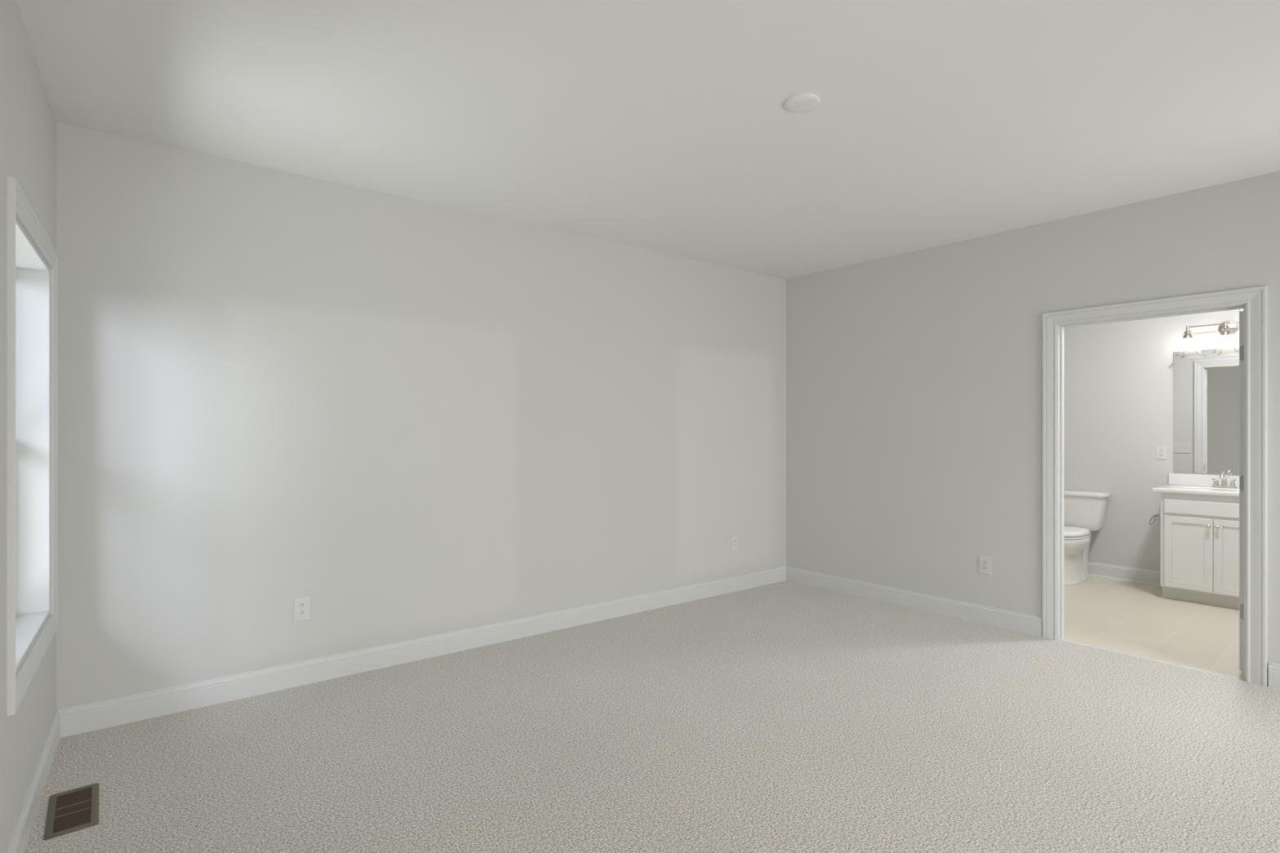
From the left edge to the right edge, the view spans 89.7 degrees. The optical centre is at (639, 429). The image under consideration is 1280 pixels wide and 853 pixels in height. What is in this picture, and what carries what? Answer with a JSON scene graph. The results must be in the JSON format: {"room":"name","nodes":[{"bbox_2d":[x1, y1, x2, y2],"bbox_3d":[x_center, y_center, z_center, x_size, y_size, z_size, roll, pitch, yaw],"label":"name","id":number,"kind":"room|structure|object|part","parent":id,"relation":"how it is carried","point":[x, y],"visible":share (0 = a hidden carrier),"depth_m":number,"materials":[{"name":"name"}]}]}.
{"room":"empty bedroom","nodes":[
{"label":"empty bedroom","id":0,"kind":"room"},
{"bbox_2d":[0,0,56,852],"bbox_3d":[-1.183,0.003,0.838,0.171,2.743,5.450,0,0,-37],"label":"wall","id":1,"kind":"structure","parent":0,"point":[28,122],"depth_m":2.07,"materials":[{"name":"paint"}]},
{"bbox_2d":[7,176,57,715],"bbox_3d":[-2.268,0.051,2.298,0.188,1.616,1.042,0,0,-37],"label":"window","id":2,"kind":"structure","parent":1,"relation":"in","point":[32,286],"depth_m":2.64,"materials":[{"name":"paint"}]},
{"bbox_2d":[4,710,60,852],"bbox_3d":[-1.135,1.310,0.927,0.014,0.127,4.836,0,0,-37],"label":"baseboard","id":3,"kind":"structure","parent":1,"relation":"attached to","point":[18,841],"depth_m":2.29,"materials":[{"name":"paint"}]},
{"bbox_2d":[56,122,786,709],"bbox_3d":[-0.810,0.003,4.330,5.322,2.743,0.151,0,0,-37],"label":"wall","id":4,"kind":"structure","parent":0,"point":[411,419],"depth_m":3.65,"materials":[{"name":"paint"}]},
{"bbox_2d":[293,595,310,622],"bbox_3d":[-1.817,0.968,3.462,0.080,0.128,0.008,0,0,-37],"label":"wall outlet","id":5,"kind":"object","parent":4,"relation":"attached to","point":[301,605],"visible":1,"depth_m":3.46,"materials":[{"name":"white plastic"}]},
{"bbox_2d":[298,603,305,608],"bbox_3d":[-1.816,0.948,3.460,0.034,0.028,0.003,0,0,-37],"label":"receptacle","id":6,"kind":"object","parent":5,"relation":"attached to","point":[301,606],"depth_m":3.46,"materials":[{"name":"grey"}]},
{"bbox_2d":[298,609,305,615],"bbox_3d":[-1.816,0.987,3.460,0.034,0.028,0.003,0,0,-37],"label":"receptacle","id":7,"kind":"object","parent":5,"relation":"attached to","point":[301,612],"depth_m":3.46,"materials":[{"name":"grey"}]},
{"bbox_2d":[56,565,786,737],"bbox_3d":[-0.629,1.310,4.365,4.952,0.127,0.018,0,0,-37],"label":"baseboard","id":8,"kind":"structure","parent":4,"relation":"attached to","point":[104,713],"depth_m":3.64,"materials":[{"name":"paint"}]},
{"bbox_2d":[731,534,737,551],"bbox_3d":[0.803,0.963,5.463,0.080,0.128,0.008,0,0,-38],"label":"wall outlet","id":9,"kind":"object","parent":4,"relation":"attached to","point":[734,538],"visible":1,"depth_m":5.46,"materials":[{"name":"white plastic"}]},
{"bbox_2d":[16,0,1279,279],"bbox_3d":[1.594,-1.421,3.217,8.070,0.137,5.500,0,0,-40],"label":"ceiling","id":10,"kind":"structure","parent":0,"point":[666,126],"depth_m":2.71,"materials":[{"name":"paint"}]},
{"bbox_2d":[24,575,1279,852],"bbox_3d":[1.649,1.429,3.230,7.770,0.110,5.050,0,0,-40],"label":"floor","id":11,"kind":"structure","parent":0,"point":[786,716],"depth_m":2.79,"materials":[{"name":"carpet"}]},
{"bbox_2d":[43,782,98,839],"bbox_3d":[-2.045,1.371,2.323,0.141,0.005,0.338,0,0,-40],"label":"floor vent","id":12,"kind":"object","parent":11,"relation":"in","point":[74,810],"visible":1,"depth_m":2.31,"materials":[{"name":"metal"}]},
{"bbox_2d":[1064,488,1110,585],"bbox_3d":[3.929,0.981,5.901,0.739,0.799,0.472,0,0,-40],"label":"toilet","id":13,"kind":"object","parent":11,"relation":"on","point":[1084,510],"visible":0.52,"depth_m":5.90,"materials":[{"name":"ceramic"}]},
{"bbox_3d":[3.855,0.954,5.839,0.546,0.016,0.346,0,0,-40],"label":"seat","id":14,"kind":"part","parent":13,"relation":"part of","materials":[{"name":"white plastic"}]},
{"bbox_3d":[3.856,0.922,5.840,0.546,0.037,0.346,0,0,-40],"label":"seat lid","id":15,"kind":"part","parent":13,"relation":"part of","materials":[{"name":"white plastic"}]},
{"bbox_3d":[4.134,0.781,6.071,0.194,0.317,0.434,0,0,-40],"label":"tank","id":16,"kind":"part","parent":13,"relation":"part of","materials":[{"name":"ceramic"}]},
{"bbox_3d":[4.129,0.602,6.068,0.217,0.042,0.472,0,0,-40],"label":"tank lid","id":17,"kind":"part","parent":13,"relation":"part of","materials":[{"name":"ceramic"}]},
{"bbox_3d":[4.108,1.160,6.050,0.240,0.440,0.210,0,0,-40],"label":"bowl","id":18,"kind":"part","parent":13,"relation":"part of","materials":[{"name":"ceramic"}]},
{"bbox_2d":[1059,639,1244,680],"bbox_3d":[3.039,1.379,3.878,0.039,0.003,0.897,0,0,-40],"label":"threshold","id":19,"kind":"object","parent":11,"relation":"on","point":[1068,641],"visible":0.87,"depth_m":3.83,"materials":[{"name":"stone"}]},
{"bbox_2d":[1160,492,1239,608],"bbox_3d":[4.649,0.948,5.164,0.580,0.864,0.656,0,0,-40],"label":"vanity cabinet","id":20,"kind":"object","parent":11,"relation":"on","point":[1200,533],"visible":0.7,"depth_m":5.06,"materials":[{"name":"paint"}]},
{"bbox_2d":[1148,513,1159,524],"bbox_3d":[4.205,0.733,5.262,0.051,0.096,0.064,0,0,-40],"label":"paper holder","id":21,"kind":"object","parent":20,"relation":"attached to","point":[1158,514],"visible":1,"depth_m":5.26,"materials":[{"name":"grey metal"}]},
{"bbox_3d":[4.359,0.984,5.118,0.019,0.573,0.298,0,0,-40],"label":"cabinet door","id":22,"kind":"part","parent":20,"relation":"part of","materials":[{"name":"paint"}]},
{"bbox_2d":[1152,484,1239,497],"bbox_3d":[4.656,0.559,5.170,0.564,0.154,0.748,0,0,-40],"label":"countertop","id":23,"kind":"structure","parent":20,"relation":"on","point":[1178,489],"depth_m":5.16,"materials":[{"name":"stone"}]},
{"bbox_2d":[1187,487,1239,491],"bbox_3d":[4.643,0.560,5.159,0.306,0.151,0.439,0,0,-40],"label":"sink basin","id":24,"kind":"object","parent":23,"relation":"in","point":[1189,488],"depth_m":5.20,"materials":[{"name":"ceramic"}]},
{"bbox_2d":[1211,471,1237,488],"bbox_3d":[4.771,0.412,5.265,0.144,0.139,0.160,0,0,-40],"label":"faucet","id":25,"kind":"object","parent":23,"relation":"on","point":[1223,474],"visible":1,"depth_m":5.28,"materials":[{"name":"silver metal"}]},
{"bbox_3d":[4.773,0.444,5.335,0.045,0.052,0.045,0,0,-40],"label":"handle","id":26,"kind":"part","parent":25,"relation":"part of","materials":[{"name":"silver metal"}]},
{"bbox_3d":[4.769,0.407,5.264,0.140,0.129,0.044,0,0,-40],"label":"spout","id":27,"kind":"part","parent":25,"relation":"part of","materials":[{"name":"silver metal"}]},
{"bbox_3d":[4.806,0.474,5.295,0.052,0.015,0.160,0,0,-40],"label":"plate","id":28,"kind":"part","parent":25,"relation":"part of","materials":[{"name":"silver metal"}]},
{"bbox_3d":[4.839,0.444,5.255,0.045,0.052,0.045,0,0,-40],"label":"handle","id":29,"kind":"part","parent":25,"relation":"part of","materials":[{"name":"silver metal"}]},
{"bbox_3d":[4.455,0.620,5.002,0.019,0.109,0.600,0,0,-40],"label":"drawer","id":30,"kind":"part","parent":20,"relation":"part of","materials":[{"name":"paint"}]},
{"bbox_3d":[4.552,0.984,4.886,0.019,0.573,0.298,0,0,-40],"label":"cabinet door","id":31,"kind":"part","parent":20,"relation":"part of","materials":[{"name":"paint"}]},
{"bbox_2d":[786,170,1279,686],"bbox_3d":[2.905,0.003,4.083,0.118,2.743,5.150,0,0,-40],"label":"wall","id":32,"kind":"structure","parent":0,"point":[914,379],"depth_m":4.66,"materials":[{"name":"paint"}]},
{"bbox_2d":[978,555,991,574],"bbox_3d":[2.437,0.956,4.546,0.008,0.128,0.080,0,0,-40],"label":"wall outlet","id":33,"kind":"object","parent":32,"relation":"attached to","point":[984,562],"visible":1,"depth_m":4.54,"materials":[{"name":"white plastic"}]},
{"bbox_2d":[786,566,1279,689],"bbox_3d":[2.825,1.310,4.075,0.014,0.127,4.640,0,0,-40],"label":"baseboard","id":34,"kind":"structure","parent":32,"relation":"attached to","point":[993,616],"depth_m":4.82,"materials":[{"name":"paint"}]},
{"bbox_2d":[1042,285,1266,686],"bbox_3d":[3.054,0.306,3.890,0.137,2.148,1.070,0,0,-40],"label":"door frame","id":35,"kind":"structure","parent":32,"relation":"attached to","point":[1255,298],"depth_m":3.63,"materials":[{"name":"paint"}]},
{"bbox_2d":[1239,310,1244,671],"bbox_3d":[3.721,0.344,3.892,0.887,2.020,0.162,0,0,-40],"label":"door","id":36,"kind":"structure","parent":32,"relation":"in","point":[1241,313],"depth_m":3.61,"materials":[{"name":"paint"}]},
{"bbox_2d":[1064,308,1244,571],"bbox_3d":[5.066,0.005,5.214,0.120,2.749,3.720,0,0,-40],"label":"wall","id":37,"kind":"structure","parent":0,"point":[1118,376],"depth_m":5.87,"materials":[{"name":"paint"}]},
{"bbox_2d":[1088,561,1160,586],"bbox_3d":[4.239,1.317,6.089,0.028,0.127,1.278,0,0,-40],"label":"baseboard","id":38,"kind":"structure","parent":37,"relation":"attached to","point":[1146,576],"depth_m":5.87,"materials":[{"name":"paint"}]},
{"bbox_2d":[1155,444,1167,459],"bbox_3d":[4.597,0.202,5.676,0.009,0.124,0.078,0,0,-40],"label":"wall outlet","id":39,"kind":"object","parent":37,"relation":"attached to","point":[1161,450],"visible":1,"depth_m":5.67,"materials":[{"name":"white plastic"}]},
{"bbox_2d":[1159,448,1164,456],"bbox_3d":[4.596,0.202,5.675,0.004,0.067,0.033,0,0,-40],"label":"receptacle","id":40,"kind":"object","parent":39,"relation":"attached to","point":[1161,450],"depth_m":5.67,"materials":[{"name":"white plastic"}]},
{"bbox_2d":[1168,472,1239,488],"bbox_3d":[4.865,0.432,5.344,0.020,0.100,0.748,0,0,-40],"label":"backsplash","id":41,"kind":"structure","parent":37,"relation":"attached to","point":[1186,479],"depth_m":5.48,"materials":[{"name":"stone"}]},
{"bbox_2d":[1173,346,1239,475],"bbox_3d":[4.870,-0.150,5.348,0.006,1.052,0.688,0,0,-40],"label":"wall mirror","id":42,"kind":"object","parent":37,"relation":"attached to","point":[1206,385],"visible":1,"depth_m":5.44,"materials":[{"name":"white mirror"}]},
{"bbox_2d":[1175,320,1239,355],"bbox_3d":[4.806,-0.763,5.280,0.195,0.271,0.650,0,0,-40],"label":"vanity light","id":43,"kind":"object","parent":37,"relation":"attached to","point":[1227,328],"visible":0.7,"depth_m":5.31,"materials":[{"name":"silver metal"}]},
{"bbox_2d":[1182,325,1192,338],"bbox_3d":[4.642,-0.823,5.456,0.066,0.107,0.066,0,0,-40],"label":"socket","id":44,"kind":"object","parent":43,"relation":"attached to","point":[1187,335],"depth_m":5.44,"materials":[{"name":"silver metal"}]},
{"bbox_3d":[4.642,-0.724,5.456,0.058,0.099,0.058,0,0,-40],"label":"bulb","id":45,"kind":"part","parent":43,"relation":"part of","materials":[{"name":"white glass"}]},
{"bbox_3d":[4.642,-0.702,5.456,0.170,0.148,0.170,0,0,-40],"label":"lamp shade","id":46,"kind":"part","parent":43,"relation":"part of","materials":[{"name":"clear glass"}]},
{"bbox_2d":[1220,322,1231,336],"bbox_3d":[4.796,-0.823,5.272,0.066,0.107,0.066,0,0,-40],"label":"socket","id":47,"kind":"object","parent":43,"relation":"attached to","point":[1225,332],"depth_m":5.26,"materials":[{"name":"silver metal"}]},
{"bbox_3d":[4.796,-0.702,5.272,0.170,0.148,0.170,0,0,-40],"label":"lamp shade","id":48,"kind":"part","parent":43,"relation":"part of","materials":[{"name":"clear glass"}]},
{"bbox_3d":[4.796,-0.724,5.272,0.058,0.099,0.058,0,0,-40],"label":"bulb","id":49,"kind":"part","parent":43,"relation":"part of","materials":[{"name":"white glass"}]},
{"bbox_3d":[4.871,-0.837,5.334,0.026,0.124,0.124,0,0,-40],"label":"plate","id":50,"kind":"part","parent":43,"relation":"part of","materials":[{"name":"silver metal"}]}
]}

